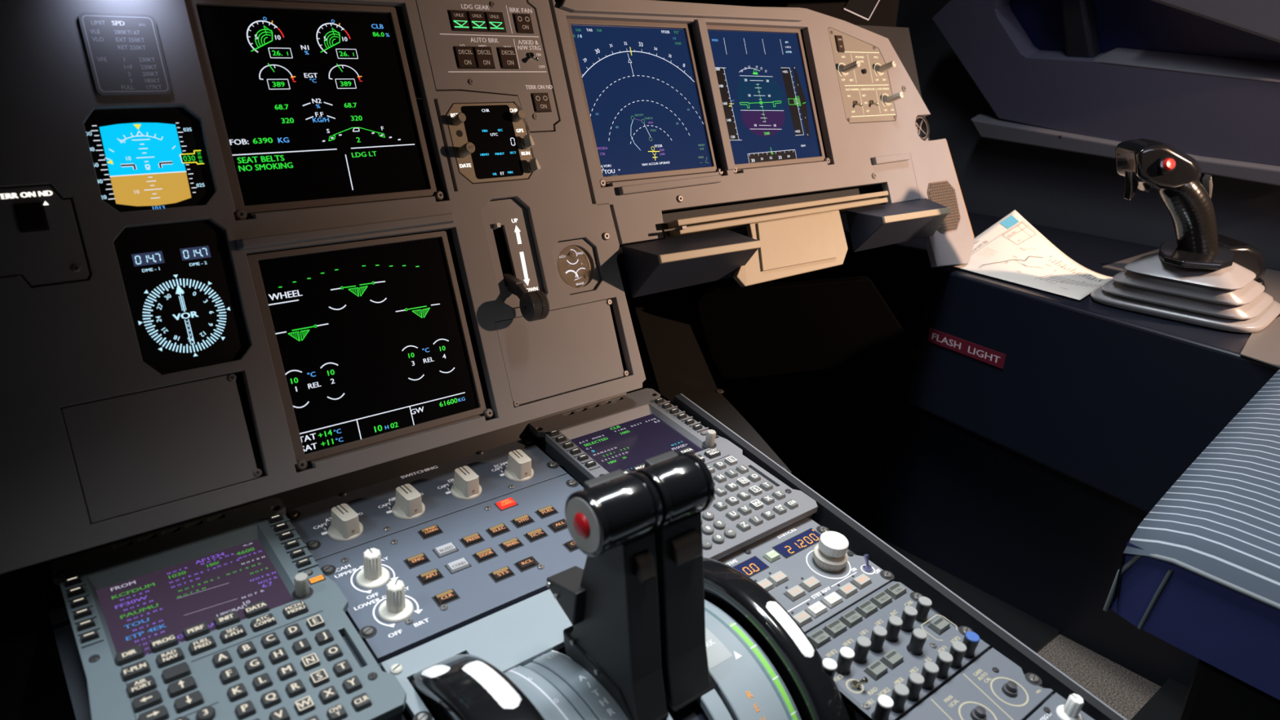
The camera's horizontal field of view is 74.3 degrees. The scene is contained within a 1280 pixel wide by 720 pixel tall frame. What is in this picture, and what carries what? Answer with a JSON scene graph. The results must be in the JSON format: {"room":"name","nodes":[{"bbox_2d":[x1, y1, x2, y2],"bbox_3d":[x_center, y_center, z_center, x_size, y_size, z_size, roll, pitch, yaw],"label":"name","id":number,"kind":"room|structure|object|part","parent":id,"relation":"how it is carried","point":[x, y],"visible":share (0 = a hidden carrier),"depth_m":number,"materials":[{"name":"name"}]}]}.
{"room":"control cabin","nodes":[
{"label":"control cabin","id":0,"kind":"room"},
{"bbox_2d":[554,0,709,371],"bbox_3d":[-0.893,-0.722,1.212,3.000,2.100,0.050,-15,27,-37],"label":"wall","id":1,"kind":"structure","parent":0,"point":[684,299],"depth_m":2.26,"materials":[{"name":"black"}]},
{"bbox_2d":[622,351,1161,719],"bbox_3d":[0.101,0.762,0.434,3.000,0.050,3.300,-15,27,-37],"label":"floor","id":2,"kind":"structure","parent":0,"point":[1122,690],"depth_m":1.23,"materials":[{"name":"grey carpet"}]},
{"bbox_2d":[45,393,1127,719],"bbox_3d":[0.015,0.428,0.605,0.578,0.511,0.739,-15,27,-37],"label":"pedestal","id":3,"kind":"object","parent":2,"relation":"on","point":[947,604],"visible":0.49,"depth_m":0.68,"materials":[{"name":"grey metal"}]},
{"bbox_2d":[48,497,406,719],"bbox_3d":[-0.283,0.189,0.570,0.159,0.055,0.248,-15,27,-37],"label":"display unit","id":4,"kind":"object","parent":3,"relation":"attached to","point":[229,615],"visible":1,"depth_m":0.56,"materials":[{"name":"paint"}]},
{"bbox_3d":[-0.239,0.159,0.597,0.014,0.015,0.014,-15,34,-37],"label":"brightness knob","id":5,"kind":"part","parent":4,"relation":"part of","materials":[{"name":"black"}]},
{"bbox_2d":[0,0,645,719],"bbox_3d":[-0.294,0.010,0.704,0.679,0.647,0.258,-15,27,-37],"label":"panel","id":6,"kind":"object","parent":3,"relation":"attached to","point":[100,447],"visible":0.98,"depth_m":0.63,"materials":[{"name":"paint"}]},
{"bbox_2d":[0,185,89,287],"bbox_3d":[-0.445,-0.077,0.559,0.125,0.065,0.033,-15,27,-37],"label":"switch plate","id":7,"kind":"object","parent":6,"relation":"attached to","point":[41,243],"visible":1,"depth_m":0.58,"materials":[{"name":"paint"}]},
{"bbox_2d":[78,12,171,95],"bbox_3d":[-0.376,-0.223,0.617,0.048,0.056,0.024,-15,27,-37],"label":"placard","id":8,"kind":"object","parent":6,"relation":"attached to","point":[125,54],"visible":1,"depth_m":0.61,"materials":[{"name":"grey"}]},
{"bbox_2d":[84,107,213,212],"bbox_3d":[-0.368,-0.149,0.633,0.079,0.075,0.041,-15,27,-37],"label":"display","id":9,"kind":"object","parent":6,"relation":"attached to","point":[144,159],"visible":1,"depth_m":0.63,"materials":[{"name":"blue glass"}]},
{"bbox_3d":[-0.348,0.062,0.619,0.111,0.082,0.009,-15,5,-37],"label":"access panel","id":10,"kind":"part","parent":6,"relation":"part of","materials":[{"name":"paint"}]},
{"bbox_2d":[113,220,248,374],"bbox_3d":[-0.346,-0.048,0.640,0.075,0.106,0.053,-15,27,-37],"label":"indicator","id":11,"kind":"object","parent":6,"relation":"attached to","point":[178,278],"visible":1,"depth_m":0.63,"materials":[{"name":"black glass"}]},
{"bbox_2d":[184,0,444,220],"bbox_3d":[-0.272,-0.212,0.718,0.178,0.171,0.093,-15,27,-37],"label":"display unit","id":12,"kind":"object","parent":6,"relation":"attached to","point":[313,104],"visible":1,"depth_m":0.70,"materials":[{"name":"glass"}]},
{"bbox_2d":[246,231,493,470],"bbox_3d":[-0.230,-0.014,0.731,0.178,0.171,0.093,-15,27,-37],"label":"display unit","id":13,"kind":"object","parent":6,"relation":"attached to","point":[369,341],"visible":0.98,"depth_m":0.72,"materials":[{"name":"glass"}]},
{"bbox_2d":[415,0,558,132],"bbox_3d":[-0.144,-0.284,0.804,0.126,0.132,0.061,-15,27,-37],"label":"panel","id":14,"kind":"object","parent":6,"relation":"attached to","point":[492,46],"visible":1,"depth_m":0.80,"materials":[{"name":"paint"}]},
{"bbox_2d":[448,10,470,30],"bbox_3d":[-0.167,-0.314,0.783,0.019,0.018,0.009,-15,27,-37],"label":"light","id":15,"kind":"object","parent":14,"relation":"on","point":[458,20],"depth_m":0.78,"materials":[{"name":"black"}]},
{"bbox_2d":[466,11,487,31],"bbox_3d":[-0.153,-0.318,0.794,0.019,0.018,0.009,-15,27,-37],"label":"light","id":16,"kind":"object","parent":14,"relation":"on","point":[477,21],"depth_m":0.79,"materials":[{"name":"black"}]},
{"bbox_2d":[484,12,504,32],"bbox_3d":[-0.138,-0.322,0.805,0.019,0.018,0.009,-15,27,-37],"label":"light","id":17,"kind":"object","parent":14,"relation":"on","point":[494,21],"depth_m":0.80,"materials":[{"name":"black"}]},
{"bbox_2d":[527,52,538,61],"bbox_3d":[-0.103,-0.295,0.822,0.006,0.011,0.011,-15,5,-37],"label":"toggle switch","id":18,"kind":"object","parent":14,"relation":"attached to","point":[531,55],"depth_m":0.82,"materials":[{"name":"silver metal"}]},
{"bbox_2d":[444,102,540,183],"bbox_3d":[-0.139,-0.203,0.794,0.082,0.072,0.046,-15,27,-37],"label":"clock","id":19,"kind":"object","parent":6,"relation":"attached to","point":[491,142],"visible":1,"depth_m":0.79,"materials":[{"name":"beige paint"}]},
{"bbox_3d":[-0.165,-0.219,0.768,0.009,0.009,0.013,-15,5,-37],"label":"knob","id":20,"kind":"part","parent":19,"relation":"part of","materials":[{"name":"beige paint"}]},
{"bbox_3d":[-0.158,-0.191,0.767,0.010,0.010,0.018,-15,5,-37],"label":"knob","id":21,"kind":"part","parent":19,"relation":"part of","materials":[{"name":"beige paint"}]},
{"bbox_3d":[-0.116,-0.233,0.806,0.009,0.009,0.012,-15,5,-37],"label":"knob","id":22,"kind":"part","parent":19,"relation":"part of","materials":[{"name":"beige paint"}]},
{"bbox_2d":[481,198,549,321],"bbox_3d":[-0.110,-0.095,0.793,0.050,0.099,0.094,-15,27,-37],"label":"lever","id":23,"kind":"object","parent":6,"relation":"attached to","point":[524,290],"visible":1,"depth_m":0.80,"materials":[{"name":"steel"},{"name":"paint"},{"name":"black plastic"}]},
{"bbox_3d":[-0.114,-0.065,0.792,0.009,0.023,0.051,-15,27,-37],"label":"arm","id":24,"kind":"part","parent":23,"relation":"part of","materials":[{"name":"grey"}]},
{"bbox_3d":[-0.098,-0.050,0.776,0.019,0.027,0.027,-15,5,-37],"label":"wheel knob","id":25,"kind":"part","parent":23,"relation":"part of","materials":[{"name":"grey"}]},
{"bbox_3d":[-0.077,-0.009,0.828,0.132,0.080,0.009,-15,5,-37],"label":"access panel","id":26,"kind":"part","parent":6,"relation":"part of","materials":[{"name":"paint"}]},
{"bbox_2d":[552,239,599,294],"bbox_3d":[-0.066,-0.093,0.847,0.051,0.050,0.025,-15,27,-37],"label":"pressure gauge","id":27,"kind":"object","parent":6,"relation":"attached to","point":[575,263],"visible":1,"depth_m":0.84,"materials":[{"name":"paint"}]},
{"bbox_3d":[-0.063,-0.094,0.843,0.043,0.043,0.001,-15,4,-37],"label":"glass","id":28,"kind":"part","parent":27,"relation":"part of","materials":[{"name":"clear glass"}]},
{"bbox_2d":[659,0,899,26],"bbox_3d":[-0.415,-0.268,0.782,2.440,0.390,0.740,-15,27,-37],"label":"glareshield","id":29,"kind":"object","parent":6,"relation":"on","point":[886,15],"visible":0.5,"depth_m":1.28,"materials":[{"name":"black plastic"}]},
{"bbox_2d":[841,0,879,20],"bbox_3d":[0.297,-0.470,1.121,0.092,0.036,0.017,-15,27,-37],"label":"document tray","id":30,"kind":"object","parent":29,"relation":"attached to","point":[863,9],"visible":1,"depth_m":1.12,"materials":[{"name":"black"}]},
{"bbox_2d":[284,437,567,560],"bbox_3d":[-0.181,0.111,0.741,0.238,0.028,0.070,-15,27,-37],"label":"panel","id":31,"kind":"object","parent":3,"relation":"attached to","point":[344,522],"visible":1,"depth_m":0.73,"materials":[{"name":"paint"}]},
{"bbox_3d":[-0.237,0.130,0.678,0.027,0.019,0.027,28,33,35],"label":"rotary knob","id":32,"kind":"part","parent":31,"relation":"part of","materials":[{"name":"beige plastic"}]},
{"bbox_3d":[-0.195,0.118,0.711,0.027,0.019,0.027,-19,36,-41],"label":"rotary knob","id":33,"kind":"part","parent":31,"relation":"part of","materials":[{"name":"beige plastic"}]},
{"bbox_3d":[-0.153,0.107,0.743,0.027,0.019,0.027,-16,35,-38],"label":"rotary knob","id":34,"kind":"part","parent":31,"relation":"part of","materials":[{"name":"beige plastic"}]},
{"bbox_3d":[-0.111,0.096,0.776,0.027,0.019,0.027,-15,34,-37],"label":"rotary knob","id":35,"kind":"part","parent":31,"relation":"part of","materials":[{"name":"beige plastic"}]},
{"bbox_2d":[315,473,586,663],"bbox_3d":[-0.123,0.147,0.677,0.238,0.040,0.115,-15,27,-37],"label":"control panel","id":36,"kind":"object","parent":3,"relation":"attached to","point":[405,590],"visible":0.98,"depth_m":0.66,"materials":[{"name":"paint"}]},
{"bbox_3d":[-0.200,0.154,0.633,0.025,0.024,0.025,-15,34,-37],"label":"knob","id":37,"kind":"part","parent":36,"relation":"part of","materials":[{"name":"beige plastic"}]},
{"bbox_3d":[-0.175,0.171,0.606,0.025,0.024,0.025,6,27,-2],"label":"knob","id":38,"kind":"part","parent":36,"relation":"part of","materials":[{"name":"beige plastic"}]},
{"bbox_2d":[401,653,545,719],"bbox_3d":[-0.091,0.322,0.551,0.041,0.256,0.255,-15,27,-37],"label":"wheel","id":39,"kind":"object","parent":3,"relation":"attached to","point":[460,686],"visible":0.89,"depth_m":0.52,"materials":[{"name":"black plastic"}]},
{"bbox_2d":[377,588,871,719],"bbox_3d":[0.030,0.286,0.541,0.258,0.130,0.358,-15,27,-37],"label":"throttle quadrant","id":40,"kind":"object","parent":3,"relation":"on","point":[523,639],"visible":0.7,"depth_m":0.58,"materials":[{"name":"paint"}]},
{"bbox_2d":[546,469,668,719],"bbox_3d":[-0.026,0.146,0.534,0.049,0.163,0.093,-15,26,-36],"label":"lever","id":41,"kind":"object","parent":40,"relation":"on","point":[611,605],"visible":1,"depth_m":0.52,"materials":[{"name":"black plastic"}]},
{"bbox_3d":[-0.015,0.091,0.503,0.045,0.039,0.039,-15,34,-37],"label":"handle","id":42,"kind":"part","parent":41,"relation":"part of","materials":[{"name":"black plastic"}]},
{"bbox_3d":[0.001,0.121,0.508,0.012,0.017,0.016,-15,34,-37],"label":"trigger plate","id":43,"kind":"part","parent":41,"relation":"part of","materials":[{"name":"brown plastic"}]},
{"bbox_2d":[634,450,715,711],"bbox_3d":[0.009,0.136,0.561,0.042,0.163,0.094,-15,27,-37],"label":"lever","id":44,"kind":"object","parent":40,"relation":"on","point":[684,484],"visible":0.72,"depth_m":0.53,"materials":[{"name":"black plastic"}]},
{"bbox_3d":[0.019,0.082,0.530,0.041,0.039,0.039,-15,34,-37],"label":"handle","id":45,"kind":"part","parent":44,"relation":"part of","materials":[{"name":"black plastic"}]},
{"bbox_3d":[0.027,0.114,0.529,0.022,0.017,0.016,-15,34,-37],"label":"trigger plate","id":46,"kind":"part","parent":44,"relation":"part of","materials":[{"name":"brown plastic"}]},
{"bbox_2d":[528,387,817,560],"bbox_3d":[0.026,0.107,0.808,0.159,0.055,0.248,-15,27,-37],"label":"display unit","id":47,"kind":"object","parent":3,"relation":"attached to","point":[749,505],"visible":0.65,"depth_m":0.81,"materials":[{"name":"paint"}]},
{"bbox_3d":[0.070,0.077,0.835,0.014,0.015,0.014,-15,34,-37],"label":"brightness knob","id":48,"kind":"part","parent":47,"relation":"part of","materials":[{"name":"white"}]},
{"bbox_2d":[702,556,849,719],"bbox_3d":[0.069,0.280,0.675,0.027,0.249,0.249,-15,27,-37],"label":"wheel","id":49,"kind":"object","parent":3,"relation":"attached to","point":[815,695],"visible":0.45,"depth_m":0.60,"materials":[{"name":"black plastic"}]},
{"bbox_2d":[719,518,894,633],"bbox_3d":[0.131,0.170,0.696,0.139,0.037,0.098,-15,27,-37],"label":"panel","id":50,"kind":"object","parent":3,"relation":"on","point":[809,568],"visible":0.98,"depth_m":0.70,"materials":[{"name":"paint"}]},
{"bbox_3d":[0.160,0.167,0.712,0.029,0.010,0.029,-15,34,-37],"label":"knob","id":51,"kind":"part","parent":50,"relation":"part of","materials":[{"name":"beige plastic"}]},
{"bbox_3d":[0.161,0.156,0.707,0.024,0.015,0.024,-15,34,-37],"label":"knob","id":52,"kind":"part","parent":50,"relation":"part of","materials":[{"name":"white plastic"}]},
{"bbox_2d":[863,554,872,572],"bbox_3d":[0.192,0.171,0.711,0.006,0.013,0.010,-3,22,-12],"label":"toggle switch","id":53,"kind":"object","parent":50,"relation":"attached to","point":[868,565],"depth_m":0.71,"materials":[{"name":"silver metal"}]},
{"bbox_2d":[805,581,990,719],"bbox_3d":[0.187,0.212,0.632,0.147,0.030,0.088,-15,27,-37],"label":"panel","id":54,"kind":"object","parent":3,"relation":"attached to","point":[889,651],"visible":1,"depth_m":0.62,"materials":[{"name":"paint"}]},
{"bbox_3d":[0.132,0.219,0.593,0.012,0.017,0.012,-15,34,-37],"label":"volume knob","id":55,"kind":"part","parent":54,"relation":"part of","materials":[{"name":"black plastic"}]},
{"bbox_3d":[0.147,0.215,0.605,0.012,0.017,0.012,-15,34,-37],"label":"volume knob","id":56,"kind":"part","parent":54,"relation":"part of","materials":[{"name":"black plastic"}]},
{"bbox_2d":[849,676,868,690],"bbox_3d":[0.154,0.226,0.592,0.008,0.011,0.010,-15,34,-37],"label":"toggle switch","id":57,"kind":"object","parent":54,"relation":"attached to","point":[856,683],"depth_m":0.59,"materials":[{"name":"silver metal"}]},
{"bbox_3d":[0.162,0.211,0.616,0.012,0.017,0.012,-15,34,-37],"label":"volume knob","id":58,"kind":"part","parent":54,"relation":"part of","materials":[{"name":"black plastic"}]},
{"bbox_3d":[0.177,0.207,0.628,0.012,0.017,0.012,-15,34,-37],"label":"volume knob","id":59,"kind":"part","parent":54,"relation":"part of","materials":[{"name":"black plastic"}]},
{"bbox_3d":[0.164,0.235,0.569,0.012,0.017,0.012,-15,34,-37],"label":"volume knob","id":60,"kind":"part","parent":54,"relation":"part of","materials":[{"name":"black plastic"}]},
{"bbox_3d":[0.192,0.203,0.640,0.012,0.017,0.012,-15,34,-37],"label":"volume knob","id":61,"kind":"part","parent":54,"relation":"part of","materials":[{"name":"black plastic"}]},
{"bbox_3d":[0.178,0.232,0.580,0.012,0.017,0.012,-15,34,-37],"label":"volume knob","id":62,"kind":"part","parent":54,"relation":"part of","materials":[{"name":"black plastic"}]},
{"bbox_3d":[0.207,0.199,0.651,0.012,0.017,0.012,-15,34,-37],"label":"volume knob","id":63,"kind":"part","parent":54,"relation":"part of","materials":[{"name":"black plastic"}]},
{"bbox_3d":[0.192,0.228,0.590,0.012,0.017,0.012,-15,34,-37],"label":"volume knob","id":64,"kind":"part","parent":54,"relation":"part of","materials":[{"name":"black plastic"}]},
{"bbox_3d":[0.207,0.210,0.630,0.012,0.017,0.012,-15,34,-37],"label":"volume knob","id":65,"kind":"part","parent":54,"relation":"part of","materials":[{"name":"black plastic"}]},
{"bbox_3d":[0.222,0.195,0.663,0.012,0.017,0.012,-15,34,-37],"label":"volume knob","id":66,"kind":"part","parent":54,"relation":"part of","materials":[{"name":"black plastic"}]},
{"bbox_3d":[0.205,0.224,0.601,0.012,0.017,0.012,-15,34,-37],"label":"volume knob","id":67,"kind":"part","parent":54,"relation":"part of","materials":[{"name":"black plastic"}]},
{"bbox_3d":[0.219,0.221,0.612,0.012,0.017,0.012,-15,34,-37],"label":"volume knob","id":68,"kind":"part","parent":54,"relation":"part of","materials":[{"name":"black plastic"}]},
{"bbox_3d":[0.233,0.217,0.623,0.012,0.017,0.012,-15,34,-37],"label":"volume knob","id":69,"kind":"part","parent":54,"relation":"part of","materials":[{"name":"black plastic"}]},
{"bbox_3d":[0.247,0.213,0.633,0.012,0.017,0.012,-15,34,-37],"label":"volume knob","id":70,"kind":"part","parent":54,"relation":"part of","materials":[{"name":"black plastic"}]},
{"bbox_3d":[0.255,0.199,0.687,0.012,0.040,0.697,-15,34,-37],"label":"rail","id":71,"kind":"part","parent":3,"relation":"part of","materials":[{"name":"black metal"}]},
{"bbox_2d":[900,648,1053,719],"bbox_3d":[0.233,0.244,0.590,0.139,0.016,0.049,-15,27,-37],"label":"panel","id":72,"kind":"object","parent":3,"relation":"attached to","point":[993,687],"visible":1,"depth_m":0.60,"materials":[{"name":"paint"}]},
{"bbox_3d":[0.234,0.243,0.581,0.011,0.007,0.011,-15,34,-37],"label":"knob","id":73,"kind":"part","parent":72,"relation":"part of","materials":[{"name":"grey plastic"}]},
{"bbox_3d":[0.266,0.235,0.605,0.011,0.007,0.011,-15,34,-37],"label":"knob","id":74,"kind":"part","parent":72,"relation":"part of","materials":[{"name":"grey plastic"}]},
{"bbox_2d":[1026,693,1093,719],"bbox_3d":[0.283,0.273,0.532,0.136,0.036,0.112,-15,27,-37],"label":"light panel","id":75,"kind":"object","parent":3,"relation":"attached to","point":[1056,708],"visible":1,"depth_m":0.59,"materials":[{"name":"paint"}]},
{"bbox_3d":[0.302,0.242,0.589,0.017,0.017,0.017,-15,34,-37],"label":"knob","id":76,"kind":"part","parent":75,"relation":"part of","materials":[{"name":"white plastic"}]},
{"bbox_2d":[875,535,1060,653],"bbox_3d":[-0.206,0.362,1.370,1.210,0.006,1.215,-15,27,-37],"label":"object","id":77,"kind":"object","parent":2,"relation":"on","point":[1034,633],"visible":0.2,"depth_m":1.34,"materials":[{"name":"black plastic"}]},
{"bbox_3d":[0.229,0.113,1.336,0.378,0.521,0.068,1,21,-2],"label":"rudder pedal","id":78,"kind":"object","parent":77,"relation":"on","visible":0},
{"bbox_2d":[634,306,791,473],"bbox_3d":[0.067,0.028,1.089,0.103,0.060,0.459,-3,22,-13],"label":"panel","id":79,"kind":"object","parent":78,"relation":"attached to","point":[678,364],"visible":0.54,"depth_m":1.11,"materials":[{"name":"black"}]},
{"bbox_2d":[745,211,1279,688],"bbox_3d":[0.831,0.185,1.189,0.550,0.530,1.600,-15,27,-37],"label":"console","id":80,"kind":"object","parent":2,"relation":"on","point":[1028,482],"visible":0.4,"depth_m":1.26,"materials":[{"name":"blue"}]},
{"bbox_2d":[548,0,974,267],"bbox_3d":[0.201,-0.269,1.075,0.684,0.354,0.176,-15,27,-37],"label":"panel","id":81,"kind":"object","parent":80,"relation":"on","point":[891,157],"visible":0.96,"depth_m":1.05,"materials":[{"name":"paint"}]},
{"bbox_2d":[566,17,723,186],"bbox_3d":[0.001,-0.281,0.929,0.178,0.171,0.093,-15,27,-37],"label":"display unit","id":82,"kind":"object","parent":81,"relation":"attached to","point":[640,83],"visible":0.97,"depth_m":0.92,"materials":[{"name":"glass"}]},
{"bbox_2d":[621,229,761,297],"bbox_3d":[0.059,-0.102,0.910,0.154,0.053,0.062,-15,27,-37],"label":"footrest","id":83,"kind":"object","parent":81,"relation":"attached to","point":[660,265],"visible":0.95,"depth_m":0.89,"materials":[{"name":"grey"}]},
{"bbox_2d":[689,24,830,175],"bbox_3d":[0.151,-0.320,1.045,0.178,0.171,0.093,-15,27,-37],"label":"display unit","id":84,"kind":"object","parent":81,"relation":"attached to","point":[762,74],"visible":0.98,"depth_m":1.03,"materials":[{"name":"glass"}]},
{"bbox_2d":[647,191,888,287],"bbox_3d":[0.177,-0.151,1.028,0.382,0.081,0.076,-15,27,-37],"label":"table","id":85,"kind":"object","parent":81,"relation":"attached to","point":[806,237],"visible":0.92,"depth_m":1.00,"materials":[{"name":"brown plastic"}]},
{"bbox_2d":[827,27,903,123],"bbox_3d":[0.304,-0.382,1.139,0.117,0.120,0.061,-12,25,-32],"label":"panel","id":86,"kind":"object","parent":81,"relation":"attached to","point":[867,96],"visible":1,"depth_m":1.14,"materials":[{"name":"grey paint"}]},
{"bbox_3d":[0.276,-0.384,1.106,0.015,0.015,0.025,-44,21,-31],"label":"knob","id":87,"kind":"part","parent":86,"relation":"part of","materials":[{"name":"beige plastic"}]},
{"bbox_2d":[853,100,862,106],"bbox_3d":[0.289,-0.341,1.121,0.007,0.007,0.013,-15,27,-37],"label":"toggle switch","id":88,"kind":"object","parent":86,"relation":"attached to","point":[855,103],"depth_m":1.12,"materials":[{"name":"silver metal"}]},
{"bbox_2d":[869,99,878,106],"bbox_3d":[0.317,-0.348,1.142,0.007,0.007,0.013,-15,27,-37],"label":"toggle switch","id":89,"kind":"object","parent":86,"relation":"attached to","point":[872,102],"depth_m":1.14,"materials":[{"name":"silver metal"}]},
{"bbox_3d":[0.336,-0.400,1.152,0.025,0.015,0.015,-7,39,53],"label":"knob","id":90,"kind":"part","parent":86,"relation":"part of","materials":[{"name":"beige plastic"}]},
{"bbox_3d":[0.348,-0.359,1.157,0.015,0.015,0.025,-20,8,-36],"label":"knob","id":91,"kind":"part","parent":86,"relation":"part of","materials":[{"name":"beige plastic"}]},
{"bbox_2d":[845,198,950,252],"bbox_3d":[0.356,-0.181,1.140,0.182,0.053,0.062,-15,27,-37],"label":"footrest","id":92,"kind":"object","parent":81,"relation":"attached to","point":[885,224],"visible":1,"depth_m":1.11,"materials":[{"name":"grey metal"}]},
{"bbox_2d":[915,115,929,141],"bbox_3d":[0.401,-0.335,1.232,0.049,0.046,0.042,-15,27,-37],"label":"air vent","id":93,"kind":"object","parent":81,"relation":"attached to","point":[922,125],"visible":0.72,"depth_m":1.23,"materials":[{"name":"grey"}]},
{"bbox_2d":[927,180,960,232],"bbox_3d":[0.443,-0.224,1.230,0.070,0.069,0.029,-15,27,-37],"label":"grille","id":94,"kind":"object","parent":81,"relation":"attached to","point":[943,193],"visible":0.78,"depth_m":1.23,"materials":[{"name":"brown"}]},
{"bbox_3d":[0.474,-0.245,1.273,0.033,0.175,0.022,-15,5,-37],"label":"edge trim","id":95,"kind":"part","parent":81,"relation":"part of","materials":[{"name":"beige"}]},
{"bbox_2d":[927,328,1005,368],"bbox_3d":[0.477,-0.018,1.240,0.001,0.021,0.132,-11,25,-31],"label":"placard","id":96,"kind":"object","parent":80,"relation":"attached to","point":[988,356],"visible":1,"depth_m":1.24,"materials":[{"name":"red plastic"}]},
{"bbox_2d":[950,209,1112,300],"bbox_3d":[0.571,-0.166,1.226,0.160,0.082,0.224,-15,27,-37],"label":"paper chart","id":97,"kind":"object","parent":80,"relation":"on","point":[1012,250],"visible":0.98,"depth_m":1.24,"materials":[{"name":"beige paper"}]},
{"bbox_2d":[1090,137,1279,333],"bbox_3d":[0.712,-0.169,1.068,0.197,0.210,0.228,21,28,40],"label":"stick","id":98,"kind":"object","parent":80,"relation":"on","point":[1193,278],"visible":1,"depth_m":1.02,"materials":[{"name":"grey rubber"}]},
{"bbox_3d":[0.999,0.019,0.898,0.530,0.002,1.030,-15,27,-37],"label":"plate","id":99,"kind":"part","parent":80,"relation":"part of","materials":[{"name":"grey plastic"}]},
{"bbox_2d":[1217,234,1266,290],"bbox_3d":[0.845,-0.110,1.206,0.106,0.127,0.070,1,21,-1],"label":"steering tiller","id":100,"kind":"object","parent":80,"relation":"attached to","point":[1248,256],"visible":0.28,"depth_m":1.16,"materials":[{"name":"black plastic"}]},
{"bbox_2d":[1131,678,1188,719],"bbox_3d":[0.742,0.612,0.781,0.570,0.020,0.675,-15,27,-37],"label":"rail","id":101,"kind":"object","parent":2,"relation":"on","point":[1167,703],"visible":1,"depth_m":1.14,"materials":[{"name":"black plastic"}]},
{"bbox_2d":[1102,368,1279,719],"bbox_3d":[0.736,0.369,0.645,0.403,0.571,0.631,-15,27,-37],"label":"seat","id":102,"kind":"object","parent":101,"relation":"on","point":[1220,518],"visible":1,"depth_m":0.67,"materials":[{"name":"fabric"}]},
{"bbox_3d":[0.727,0.231,0.614,0.398,0.090,0.579,-15,27,-37],"label":"panel","id":103,"kind":"part","parent":102,"relation":"part of","materials":[{"name":"blue fabric"}]},
{"bbox_2d":[1111,368,1279,605],"bbox_3d":[0.730,0.172,0.589,0.400,0.164,0.575,-15,27,-37],"label":"cushion","id":104,"kind":"object","parent":102,"relation":"on","point":[1220,518],"depth_m":0.67,"materials":[{"name":"fabric"}]},
{"bbox_2d":[705,0,1279,352],"bbox_3d":[1.251,-0.537,0.912,0.055,2.100,3.300,-15,27,-37],"label":"wall","id":105,"kind":"structure","parent":0,"point":[1054,188],"depth_m":1.58,"materials":[{"name":"plastic"}]},
{"bbox_2d":[1060,0,1100,57],"bbox_3d":[0.729,-0.565,1.398,0.063,0.128,0.068,-15,27,-37],"label":"trim","id":106,"kind":"structure","parent":105,"relation":"attached to","point":[1080,31],"depth_m":1.39,"materials":[{"name":"black plastic"}]},
{"bbox_2d":[932,0,1279,165],"bbox_3d":[0.775,-0.517,1.353,0.143,0.349,0.673,-15,27,-37],"label":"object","id":107,"kind":"structure","parent":105,"relation":"attached to","point":[1205,115],"depth_m":1.40,"materials":[{"name":"plastic"}]},
{"bbox_2d":[971,114,1279,186],"bbox_3d":[0.826,-0.349,1.401,0.040,0.064,0.588,-15,27,-38],"label":"trim","id":108,"kind":"structure","parent":105,"relation":"attached to","point":[987,126],"depth_m":1.45,"materials":[{"name":"grey plastic"}]},
{"bbox_2d":[1008,0,1279,62],"bbox_3d":[0.811,-0.531,1.339,0.052,0.165,0.515,-15,27,-37],"label":"window","id":109,"kind":"structure","parent":105,"relation":"in","point":[1141,24],"depth_m":1.34,"materials":[{"name":"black glass"}]},
{"bbox_2d":[1092,47,1279,83],"bbox_3d":[0.863,-0.448,1.286,0.043,0.045,0.330,-15,27,-38],"label":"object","id":110,"kind":"structure","parent":105,"relation":"attached to","point":[1267,71],"depth_m":1.29,"materials":[{"name":"grey plastic"}]},
{"bbox_2d":[1151,0,1279,42],"bbox_3d":[0.852,-0.498,1.169,0.060,0.145,0.300,-16,27,-39],"label":"trim","id":111,"kind":"structure","parent":105,"relation":"attached to","point":[1261,18],"depth_m":1.18,"materials":[{"name":"grey plastic"}]}
]}

